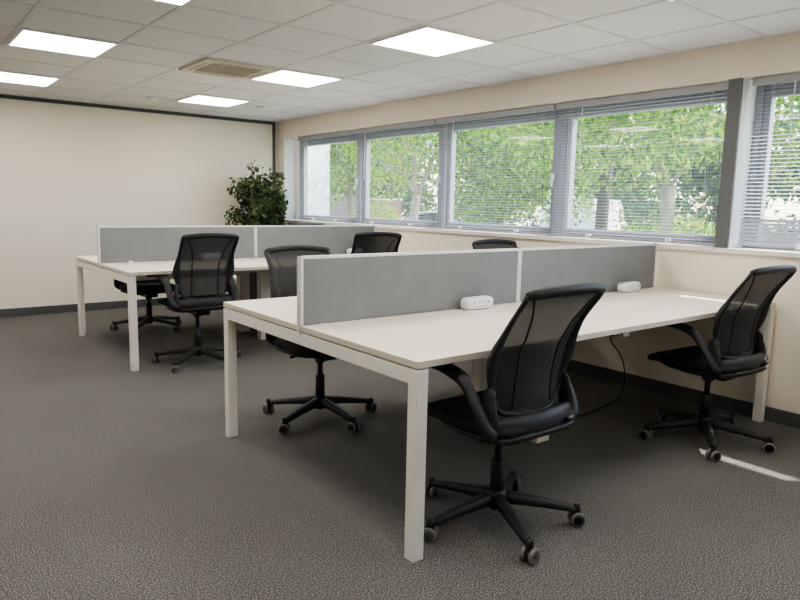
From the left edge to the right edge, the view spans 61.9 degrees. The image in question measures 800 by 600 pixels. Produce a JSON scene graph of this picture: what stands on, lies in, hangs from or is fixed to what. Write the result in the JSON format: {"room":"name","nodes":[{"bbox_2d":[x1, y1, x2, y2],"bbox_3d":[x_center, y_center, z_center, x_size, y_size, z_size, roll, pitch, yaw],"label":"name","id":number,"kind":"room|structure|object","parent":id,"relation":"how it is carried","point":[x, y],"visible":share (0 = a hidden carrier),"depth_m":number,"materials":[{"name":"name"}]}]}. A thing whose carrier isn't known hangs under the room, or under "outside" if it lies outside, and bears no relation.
{"room":"open-plan office","nodes":[
{"label":"open-plan office","id":0,"kind":"room"},
{"bbox_2d":[0,98,277,308],"bbox_3d":[-4.574,-0.912,6.518,8.100,2.268,0.100,-5,10,-38],"label":"wall","id":1,"kind":"structure","parent":0,"point":[67,172],"depth_m":7.36,"materials":[{"name":"paint"}]},
{"bbox_2d":[0,293,228,316],"bbox_3d":[-4.684,0.186,6.533,7.786,0.085,0.015,-5,10,-38],"label":"baseboard","id":2,"kind":"structure","parent":1,"relation":"attached to","point":[24,311],"depth_m":7.33,"materials":[{"name":"grey plastic"}]},
{"bbox_2d":[0,94,275,184],"bbox_3d":[-4.676,-0.931,6.355,7.742,2.177,0.020,-5,10,-38],"label":"trim","id":3,"kind":"structure","parent":1,"relation":"attached to","point":[1,95],"depth_m":7.57,"materials":[{"name":"grey metal"}]},
{"bbox_2d":[370,198,402,218],"bbox_3d":[-0.708,-3.669,30.503,0.280,1.920,2.300,-5,10,-38],"label":"brick wall","id":4,"kind":"structure","parent":0,"point":[397,207],"depth_m":29.83,"materials":[{"name":"white"}]},
{"bbox_2d":[0,305,799,599],"bbox_3d":[-1.247,0.940,2.469,8.100,0.100,10.960,-5,10,-38],"label":"floor","id":5,"kind":"structure","parent":0,"point":[117,482],"depth_m":2.96,"materials":[{"name":"carpet"}]},
{"bbox_2d":[110,279,181,334],"bbox_3d":[-2.429,-0.193,6.445,0.678,0.951,0.665,-6,11,-40],"label":"office chair","id":6,"kind":"object","parent":5,"relation":"on","point":[149,289],"visible":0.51,"depth_m":6.39,"materials":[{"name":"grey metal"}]},
{"bbox_2d":[75,255,270,371],"bbox_3d":[-1.362,-0.035,6.295,2.752,0.730,1.600,-5,10,-38],"label":"desk","id":7,"kind":"object","parent":5,"relation":"on","point":[129,273],"visible":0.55,"depth_m":5.50,"materials":[{"name":"laminate"}]},
{"bbox_2d":[96,225,255,267],"bbox_3d":[-1.896,-0.465,5.801,1.381,0.369,0.028,-5,10,-38],"label":"screen","id":8,"kind":"object","parent":7,"relation":"attached to","point":[115,244],"visible":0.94,"depth_m":5.63,"materials":[{"name":"fabric"}]},
{"bbox_2d":[136,272,247,280],"bbox_3d":[-1.367,-0.311,6.247,2.426,0.120,0.200,-5,10,-38],"label":"desk frame rail","id":9,"kind":"object","parent":7,"relation":"on","point":[244,273],"depth_m":5.60,"materials":[{"name":"white metal"}]},
{"bbox_2d":[255,225,374,257],"bbox_3d":[-0.812,-0.564,6.647,1.371,0.369,0.028,-5,10,-38],"label":"screen","id":10,"kind":"object","parent":7,"relation":"attached to","point":[338,238],"visible":0.76,"depth_m":6.56,"materials":[{"name":"fabric"}]},
{"bbox_2d":[151,233,240,372],"bbox_3d":[-1.532,-0.020,5.141,0.664,1.024,0.696,-5,10,-38],"label":"office chair","id":11,"kind":"object","parent":5,"relation":"on","point":[203,269],"visible":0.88,"depth_m":4.93,"materials":[{"name":"black fabric"}]},
{"bbox_2d":[223,159,289,299],"bbox_3d":[-1.700,-0.817,8.120,0.841,1.742,0.769,-5,10,-38],"label":"fig tree","id":12,"kind":"object","parent":5,"relation":"on","point":[263,205],"visible":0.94,"depth_m":7.99,"materials":[{"name":"green plant"}]},
{"bbox_2d":[288,223,322,224],"bbox_3d":[-1.112,-0.400,7.869,0.350,1.012,0.222,-5,10,-38],"label":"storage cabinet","id":13,"kind":"object","parent":5,"relation":"on","point":[288,223],"visible":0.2,"depth_m":7.71,"materials":[{"name":"grey"}]},
{"bbox_2d":[263,245,376,434],"bbox_3d":[-0.446,0.200,3.863,0.678,0.996,0.690,-4,10,-34],"label":"office chair","id":14,"kind":"object","parent":5,"relation":"on","point":[281,260],"visible":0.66,"depth_m":3.89,"materials":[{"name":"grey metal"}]},
{"bbox_2d":[350,232,401,253],"bbox_3d":[-0.316,-0.137,6.162,0.672,1.011,0.681,-2,9,-20],"label":"office chair","id":15,"kind":"object","parent":5,"relation":"on","point":[365,242],"visible":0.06,"depth_m":5.85,"materials":[{"name":"black fabric"}]},
{"bbox_2d":[472,239,516,249],"bbox_3d":[0.858,0.054,5.062,0.672,0.996,0.662,-4,10,-30],"label":"office chair","id":16,"kind":"object","parent":5,"relation":"on","point":[485,243],"visible":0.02,"depth_m":5.26,"materials":[{"name":"black fabric"}]},
{"bbox_2d":[223,287,775,562],"bbox_3d":[0.641,0.372,3.775,2.752,0.730,1.600,-5,10,-38],"label":"desk","id":17,"kind":"object","parent":5,"relation":"on","point":[401,347],"visible":0.57,"depth_m":2.96,"materials":[{"name":"laminate"}]},
{"bbox_2d":[297,247,519,334],"bbox_3d":[0.107,-0.058,3.281,1.381,0.369,0.028,-5,10,-38],"label":"screen","id":18,"kind":"object","parent":17,"relation":"attached to","point":[338,287],"visible":0.98,"depth_m":3.17,"materials":[{"name":"fabric"}]},
{"bbox_2d":[461,295,492,309],"bbox_3d":[0.398,0.014,3.439,0.200,0.064,0.066,-5,10,-38],"label":"module","id":19,"kind":"object","parent":17,"relation":"on","point":[475,302],"visible":1,"depth_m":3.40,"materials":[{"name":"white plastic"}]},
{"bbox_2d":[471,300,476,308],"bbox_3d":[0.376,0.024,3.383,0.042,0.044,0.004,-5,10,-38],"label":"socket","id":20,"kind":"object","parent":19,"relation":"attached to","point":[473,302],"depth_m":3.38,"materials":[{"name":"white plastic"}]},
{"bbox_2d":[478,299,484,307],"bbox_3d":[0.417,0.020,3.415,0.042,0.044,0.004,-5,10,-38],"label":"socket","id":21,"kind":"object","parent":19,"relation":"attached to","point":[481,302],"depth_m":3.41,"materials":[{"name":"white plastic"}]},
{"bbox_2d":[485,299,491,307],"bbox_3d":[0.458,0.016,3.447,0.042,0.044,0.004,-5,10,-38],"label":"socket","id":22,"kind":"object","parent":19,"relation":"attached to","point":[488,302],"depth_m":3.44,"materials":[{"name":"white plastic"}]},
{"bbox_2d":[518,243,657,301],"bbox_3d":[1.191,-0.157,4.126,1.371,0.369,0.028,-5,10,-38],"label":"screen","id":23,"kind":"object","parent":17,"relation":"attached to","point":[607,265],"visible":0.82,"depth_m":4.07,"materials":[{"name":"fabric"}]},
{"bbox_2d":[576,336,624,416],"bbox_3d":[1.203,0.367,4.150,0.897,0.654,0.077,-6,11,-43],"label":"power cable","id":24,"kind":"object","parent":17,"relation":"hanging from","point":[610,336],"visible":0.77,"depth_m":4.39,"materials":[{"name":"black plastic"}]},
{"bbox_2d":[617,281,640,292],"bbox_3d":[1.468,-0.084,4.273,0.200,0.064,0.066,-5,10,-38],"label":"module","id":25,"kind":"object","parent":17,"relation":"on","point":[632,286],"visible":1,"depth_m":4.23,"materials":[{"name":"white plastic"}]},
{"bbox_2d":[424,283,605,564],"bbox_3d":[0.376,0.398,2.613,0.668,0.996,0.680,-5,10,-38],"label":"office chair","id":26,"kind":"object","parent":5,"relation":"on","point":[526,366],"visible":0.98,"depth_m":2.44,"materials":[{"name":"black plastic"}]},
{"bbox_2d":[639,265,796,461],"bbox_3d":[1.708,0.277,3.645,0.660,0.996,0.683,-4,10,-34],"label":"office chair","id":27,"kind":"object","parent":5,"relation":"on","point":[737,324],"visible":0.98,"depth_m":3.45,"materials":[{"name":"black fabric"}]},
{"bbox_2d":[0,0,799,120],"bbox_3d":[-1.203,-1.403,2.126,8.086,0.098,10.960,-5,10,-38],"label":"ceiling","id":28,"kind":"structure","parent":0,"point":[499,21],"depth_m":4.18,"materials":[{"name":"tile"}]},
{"bbox_2d":[0,71,60,86],"bbox_3d":[-3.308,-1.917,5.771,0.567,0.012,0.567,-5,10,-38],"label":"recessed light","id":29,"kind":"object","parent":28,"relation":"in","point":[5,76],"visible":1,"depth_m":5.78,"materials":[{"name":"white plastic"}]},
{"bbox_2d":[6,28,118,57],"bbox_3d":[-2.247,-1.702,4.435,0.567,0.012,0.567,-5,10,-38],"label":"recessed light","id":30,"kind":"object","parent":28,"relation":"in","point":[24,38],"visible":1,"depth_m":4.40,"materials":[{"name":"white plastic"}]},
{"bbox_2d":[146,96,158,101],"bbox_3d":[-2.495,-2.021,6.715,0.124,0.043,0.124,-5,10,-38],"label":"smoke detector","id":31,"kind":"object","parent":28,"relation":"attached to","point":[150,98],"visible":1,"depth_m":6.68,"materials":[{"name":"white plastic"}]},
{"bbox_2d":[152,0,192,6],"bbox_3d":[-1.185,-1.486,3.100,0.567,0.012,0.567,-5,10,-38],"label":"recessed light","id":32,"kind":"object","parent":28,"relation":"in","point":[182,3],"visible":1,"depth_m":3.42,"materials":[{"name":"white plastic"}]},
{"bbox_2d":[159,0,187,4],"bbox_3d":[-1.185,-1.487,3.100,0.535,0.007,0.535,-5,10,-38],"label":"diffuser","id":33,"kind":"object","parent":32,"relation":"attached to","point":[174,2],"depth_m":3.42,"materials":[{"name":"white plastic"}]},
{"bbox_2d":[176,94,250,106],"bbox_3d":[-1.920,-2.045,6.853,0.567,0.012,0.567,-5,10,-38],"label":"recessed light","id":34,"kind":"object","parent":28,"relation":"in","point":[197,99],"visible":1,"depth_m":6.83,"materials":[{"name":"white plastic"}]},
{"bbox_2d":[179,57,277,79],"bbox_3d":[-1.330,-1.780,5.151,0.565,0.024,0.565,-5,10,-38],"label":"air conditioner","id":35,"kind":"object","parent":28,"relation":"attached to","point":[208,65],"visible":1,"depth_m":5.10,"materials":[{"name":"beige plastic"}]},
{"bbox_2d":[188,63,207,69],"bbox_3d":[-1.520,-1.752,5.005,0.024,0.002,0.340,-5,10,-38],"label":"outlet","id":36,"kind":"object","parent":35,"relation":"attached to","point":[198,65],"depth_m":5.00,"materials":[{"name":"beige plastic"}]},
{"bbox_2d":[194,72,233,77],"bbox_3d":[-1.479,-1.800,5.340,0.340,0.002,0.024,-5,10,-38],"label":"outlet","id":37,"kind":"object","parent":35,"relation":"attached to","point":[220,75],"depth_m":5.32,"materials":[{"name":"beige"}]},
{"bbox_2d":[195,63,260,76],"bbox_3d":[-1.329,-1.782,5.151,0.400,0.015,0.400,-5,10,-38],"label":"grille","id":38,"kind":"object","parent":35,"relation":"attached to","point":[210,68],"depth_m":5.17,"materials":[{"name":"beige"}]},
{"bbox_2d":[220,63,262,69],"bbox_3d":[-1.181,-1.740,4.965,0.340,0.002,0.024,-5,10,-38],"label":"outlet","id":39,"kind":"object","parent":35,"relation":"attached to","point":[237,65],"depth_m":4.97,"materials":[{"name":"beige plastic"}]},
{"bbox_2d":[255,106,268,108],"bbox_3d":[-1.500,-2.091,7.263,0.150,0.021,0.150,-5,10,-38],"label":"ceiling sensor","id":40,"kind":"object","parent":28,"relation":"attached to","point":[258,107],"visible":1,"depth_m":7.22,"materials":[{"name":"white plastic"}]},
{"bbox_2d":[249,69,343,87],"bbox_3d":[-0.859,-1.829,5.517,0.567,0.012,0.567,-5,10,-38],"label":"recessed light","id":41,"kind":"object","parent":28,"relation":"in","point":[282,76],"visible":0.88,"depth_m":5.49,"materials":[{"name":"white plastic"}]},
{"bbox_2d":[0,0,799,121],"bbox_3d":[-1.291,-1.335,2.002,7.786,0.009,10.860,-5,10,-38],"label":"grid","id":42,"kind":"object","parent":28,"relation":"attached to","point":[40,3],"depth_m":4.33,"materials":[{"name":"white metal"}]},
{"bbox_2d":[369,25,496,56],"bbox_3d":[0.202,-1.613,4.182,0.567,0.012,0.567,-5,10,-38],"label":"recessed light","id":43,"kind":"object","parent":28,"relation":"in","point":[427,40],"visible":1,"depth_m":4.15,"materials":[{"name":"white plastic"}]},
{"bbox_2d":[341,131,487,219],"bbox_3d":[0.243,-4.059,21.267,5.758,5.390,6.405,-5,10,-38],"label":"broadleaf tree","id":44,"kind":"object","parent":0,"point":[416,196],"visible":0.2,"depth_m":20.62,"materials":[{"name":"green plant"}]},
{"bbox_2d":[429,118,610,226],"bbox_3d":[2.573,-2.959,14.966,4.385,5.112,4.115,-2,9,-20],"label":"broadleaf tree","id":45,"kind":"object","parent":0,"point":[527,188],"visible":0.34,"depth_m":14.08,"materials":[{"name":"green plant"}]},
{"bbox_2d":[278,33,799,413],"bbox_3d":[1.870,-0.481,4.652,0.314,2.418,10.860,-5,10,-38],"label":"wall","id":46,"kind":"structure","parent":0,"point":[715,273],"depth_m":4.53,"materials":[{"name":"paint"}]},
{"bbox_2d":[284,138,295,218],"bbox_3d":[-1.373,-1.566,8.668,0.293,1.028,0.006,-5,10,-38],"label":"trim","id":47,"kind":"structure","parent":46,"relation":"attached to","point":[289,144],"depth_m":8.62,"materials":[{"name":"paint"}]},
{"bbox_2d":[296,139,299,219],"bbox_3d":[1.971,-0.897,4.551,0.180,1.035,10.683,-5,10,-38],"label":"trim","id":48,"kind":"structure","parent":46,"relation":"attached to","point":[297,142],"depth_m":8.63,"materials":[{"name":"paint"}]},
{"bbox_2d":[300,134,360,222],"bbox_3d":[-0.845,-1.457,8.073,0.108,1.053,1.370,-5,10,-38],"label":"window","id":49,"kind":"structure","parent":46,"relation":"in","point":[331,140],"depth_m":8.06,"materials":[{"name":"grey"}]},
{"bbox_2d":[297,130,352,222],"bbox_3d":[-0.912,-1.452,7.936,0.055,1.024,1.200,-5,10,-38],"label":"blind","id":50,"kind":"object","parent":49,"relation":"attached to","point":[349,132],"visible":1,"depth_m":8.00,"materials":[{"name":"grey"}]},
{"bbox_2d":[360,124,444,228],"bbox_3d":[0.010,-1.283,6.997,0.108,1.053,1.400,-5,10,-38],"label":"window","id":51,"kind":"structure","parent":46,"relation":"in","point":[364,187],"depth_m":7.00,"materials":[{"name":"grey"}]},
{"bbox_2d":[352,119,436,227],"bbox_3d":[-0.101,-1.287,6.915,0.055,1.024,1.370,-5,10,-38],"label":"blind","id":52,"kind":"object","parent":51,"relation":"attached to","point":[426,122],"visible":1,"depth_m":6.83,"materials":[{"name":"grey"}]},
{"bbox_2d":[442,109,563,235],"bbox_3d":[0.874,-1.108,5.910,0.108,1.053,1.400,-5,10,-38],"label":"window","id":53,"kind":"structure","parent":46,"relation":"in","point":[448,191],"depth_m":5.82,"materials":[{"name":"grey"}]},
{"bbox_2d":[434,104,556,234],"bbox_3d":[0.769,-1.111,5.820,0.055,1.024,1.390,-5,10,-38],"label":"blind","id":54,"kind":"object","parent":53,"relation":"attached to","point":[551,107],"visible":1,"depth_m":5.72,"materials":[{"name":"grey"}]},
{"bbox_2d":[284,219,799,257],"bbox_3d":[1.860,-0.368,4.553,0.209,0.030,10.690,-5,10,-38],"label":"trim","id":55,"kind":"structure","parent":46,"relation":"attached to","point":[748,251],"depth_m":5.02,"materials":[{"name":"white paint"}]},
{"bbox_2d":[557,90,727,245],"bbox_3d":[1.735,-0.933,4.826,0.108,1.053,1.390,-5,10,-38],"label":"window","id":56,"kind":"structure","parent":46,"relation":"in","point":[569,141],"depth_m":4.99,"materials":[{"name":"grey"}]},
{"bbox_2d":[551,81,728,245],"bbox_3d":[1.634,-0.935,4.732,0.055,1.024,1.350,-5,10,-38],"label":"blind","id":57,"kind":"object","parent":56,"relation":"attached to","point":[719,86],"visible":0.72,"depth_m":4.65,"materials":[{"name":"grey"}]},
{"bbox_2d":[566,360,799,428],"bbox_3d":[1.723,0.587,4.698,0.015,0.085,10.845,-5,10,-38],"label":"baseboard","id":58,"kind":"structure","parent":46,"relation":"attached to","point":[774,415],"depth_m":4.48,"materials":[{"name":"grey plastic"}]},
{"bbox_2d":[714,78,743,247],"bbox_3d":[2.046,-0.838,4.138,0.050,1.028,0.083,-5,10,-38],"label":"trim","id":59,"kind":"structure","parent":46,"relation":"attached to","point":[735,87],"depth_m":4.12,"materials":[{"name":"grey"}]},
{"bbox_2d":[728,78,757,247],"bbox_3d":[2.158,-0.848,4.220,0.298,1.029,0.085,-5,10,-38],"label":"trim","id":60,"kind":"structure","parent":46,"relation":"attached to","point":[749,97],"depth_m":4.14,"materials":[{"name":"paint"}]},
{"bbox_2d":[742,81,799,250],"bbox_3d":[2.675,-0.742,3.644,0.108,1.053,1.465,-5,10,-38],"label":"window","id":61,"kind":"structure","parent":46,"relation":"in","point":[790,85],"depth_m":4.13,"materials":[{"name":"grey"}]},
{"bbox_2d":[738,72,799,249],"bbox_3d":[2.577,-0.749,3.544,0.055,1.013,1.453,-5,10,-38],"label":"blind","id":62,"kind":"object","parent":61,"relation":"attached to","point":[791,77],"visible":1,"depth_m":4.00,"materials":[{"name":"grey"}]},
{"label":"outside","id":63,"kind":"structure","parent":0,"visible":0},
{"bbox_2d":[401,216,799,235],"bbox_3d":[13.351,-4.342,44.269,66.900,0.100,110.000,-5,10,-38],"label":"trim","id":64,"kind":"structure","parent":63,"point":[517,223],"depth_m":67.04,"materials":[{"name":"concrete"}]},
{"bbox_2d":[308,145,329,215],"bbox_3d":[-5.626,-4.781,22.167,2.600,6.300,9.200,-5,10,-38],"label":"building","id":65,"kind":"structure","parent":64,"relation":"on","point":[318,193],"depth_m":19.32,"materials":[{"name":"white"}]},
{"bbox_2d":[329,194,356,216],"bbox_3d":[-3.518,-3.992,31.694,0.112,2.100,5.200,-5,10,-38],"label":"fence","id":66,"kind":"object","parent":64,"relation":"on","point":[338,209],"visible":0.07,"depth_m":30.54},
{"bbox_2d":[330,161,356,194],"bbox_3d":[-3.612,-7.032,41.641,4.856,5.264,4.924,2,8,7],"label":"tree","id":67,"kind":"object","parent":64,"relation":"on","point":[342,190],"visible":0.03,"depth_m":40.22,"materials":[{"name":"green plant"}]},
{"bbox_2d":[329,140,410,216],"bbox_3d":[-1.851,-4.556,24.839,5.379,5.248,5.087,-5,10,-38],"label":"broadleaf tree","id":68,"kind":"object","parent":64,"relation":"on","point":[350,165],"visible":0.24,"depth_m":24.02,"materials":[{"name":"green plant"}]},
{"bbox_2d":[351,199,399,218],"bbox_3d":[-0.794,-2.601,23.348,1.800,1.861,2.645,3,8,10],"label":"shrub","id":69,"kind":"object","parent":64,"relation":"on","point":[387,212],"visible":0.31,"depth_m":22.95,"materials":[{"name":"green plant"}]},
{"bbox_2d":[354,138,437,219],"bbox_3d":[-0.478,-6.076,34.263,5.214,5.617,5.479,-5,10,-38],"label":"tree","id":70,"kind":"object","parent":64,"relation":"on","point":[405,206],"visible":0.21,"depth_m":33.52,"materials":[{"name":"green plant"}]},
{"bbox_2d":[404,211,480,223],"bbox_3d":[1.593,-2.563,24.762,4.280,1.470,1.800,5,9,23],"label":"parked car","id":71,"kind":"object","parent":64,"relation":"on","point":[426,215],"visible":0.02,"depth_m":24.07,"materials":[{"name":"silver metal"}]},
{"bbox_2d":[454,130,519,224],"bbox_3d":[4.387,-5.284,30.123,4.285,5.437,6.421,-5,10,-38],"label":"tree","id":72,"kind":"object","parent":64,"relation":"on","point":[462,185],"visible":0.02,"depth_m":30.53,"materials":[{"name":"green plant"}]},
{"bbox_2d":[540,198,625,230],"bbox_3d":[6.661,-2.582,23.788,1.980,2.000,5.000,6,10,31],"label":"van","id":73,"kind":"object","parent":64,"relation":"on","point":[583,225],"visible":0.05,"depth_m":21.91,"materials":[{"name":"white paint"}]},
{"bbox_2d":[573,138,678,231],"bbox_3d":[9.228,-5.079,28.830,5.502,5.605,5.296,1,8,-2],"label":"tree","id":74,"kind":"object","parent":64,"relation":"on","point":[623,200],"visible":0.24,"depth_m":27.65,"materials":[{"name":"green plant"}]},
{"bbox_2d":[593,184,703,232],"bbox_3d":[6.824,-2.040,18.580,2.347,2.433,2.833,-5,10,-38],"label":"shrub","id":75,"kind":"object","parent":64,"relation":"on","point":[645,209],"visible":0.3,"depth_m":18.15,"materials":[{"name":"green plant"}]},
{"bbox_2d":[634,105,799,234],"bbox_3d":[10.102,-3.918,20.923,4.711,5.608,6.667,-5,10,-38],"label":"tree","id":76,"kind":"object","parent":64,"relation":"on","point":[689,185],"visible":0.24,"depth_m":20.51,"materials":[{"name":"green plant"}]},
{"bbox_2d":[767,146,799,206],"bbox_3d":[13.413,-3.193,17.266,4.761,5.358,7.191,-3,9,-26],"label":"tree","id":77,"kind":"object","parent":64,"relation":"on","point":[784,186],"visible":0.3,"depth_m":18.77,"materials":[{"name":"green plant"}]},
{"bbox_3d":[12.091,1.724,1.762,8.900,0.050,40.000,-5,10,-38],"label":"trim","id":78,"kind":"structure","parent":64,"relation":"on","visible":0},
{"bbox_2d":[458,96,799,232],"bbox_3d":[3.659,-2.270,9.678,5.969,5.303,5.534,3,8,12],"label":"broadleaf tree","id":79,"kind":"object","parent":78,"relation":"on","point":[667,191],"visible":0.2,"depth_m":9.34,"materials":[{"name":"green plant"}]},
{"bbox_2d":[577,112,687,229],"bbox_3d":[4.821,-3.633,16.531,5.281,6.087,4.635,4,9,20],"label":"broadleaf tree","id":80,"kind":"object","parent":78,"relation":"on","point":[603,200],"visible":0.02,"depth_m":16.17,"materials":[{"name":"green plant"}]},
{"bbox_2d":[620,215,692,231],"bbox_3d":[5.775,-1.128,15.148,1.937,1.569,2.370,-5,10,-38],"label":"shrub","id":81,"kind":"object","parent":78,"relation":"on","point":[645,227],"visible":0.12,"depth_m":15.21,"materials":[{"name":"green plant"}]},
{"bbox_2d":[652,214,715,235],"bbox_3d":[5.775,-0.897,13.315,1.866,1.636,1.296,4,9,19],"label":"shrub","id":82,"kind":"object","parent":78,"relation":"on","point":[686,226],"visible":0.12,"depth_m":13.12,"materials":[{"name":"green plant"}]},
{"bbox_2d":[764,210,799,239],"bbox_3d":[5.949,-0.468,10.200,1.762,1.807,2.086,-5,10,-38],"label":"shrub","id":83,"kind":"object","parent":78,"relation":"on","point":[776,211],"visible":0.05,"depth_m":10.10,"materials":[{"name":"green plant"}]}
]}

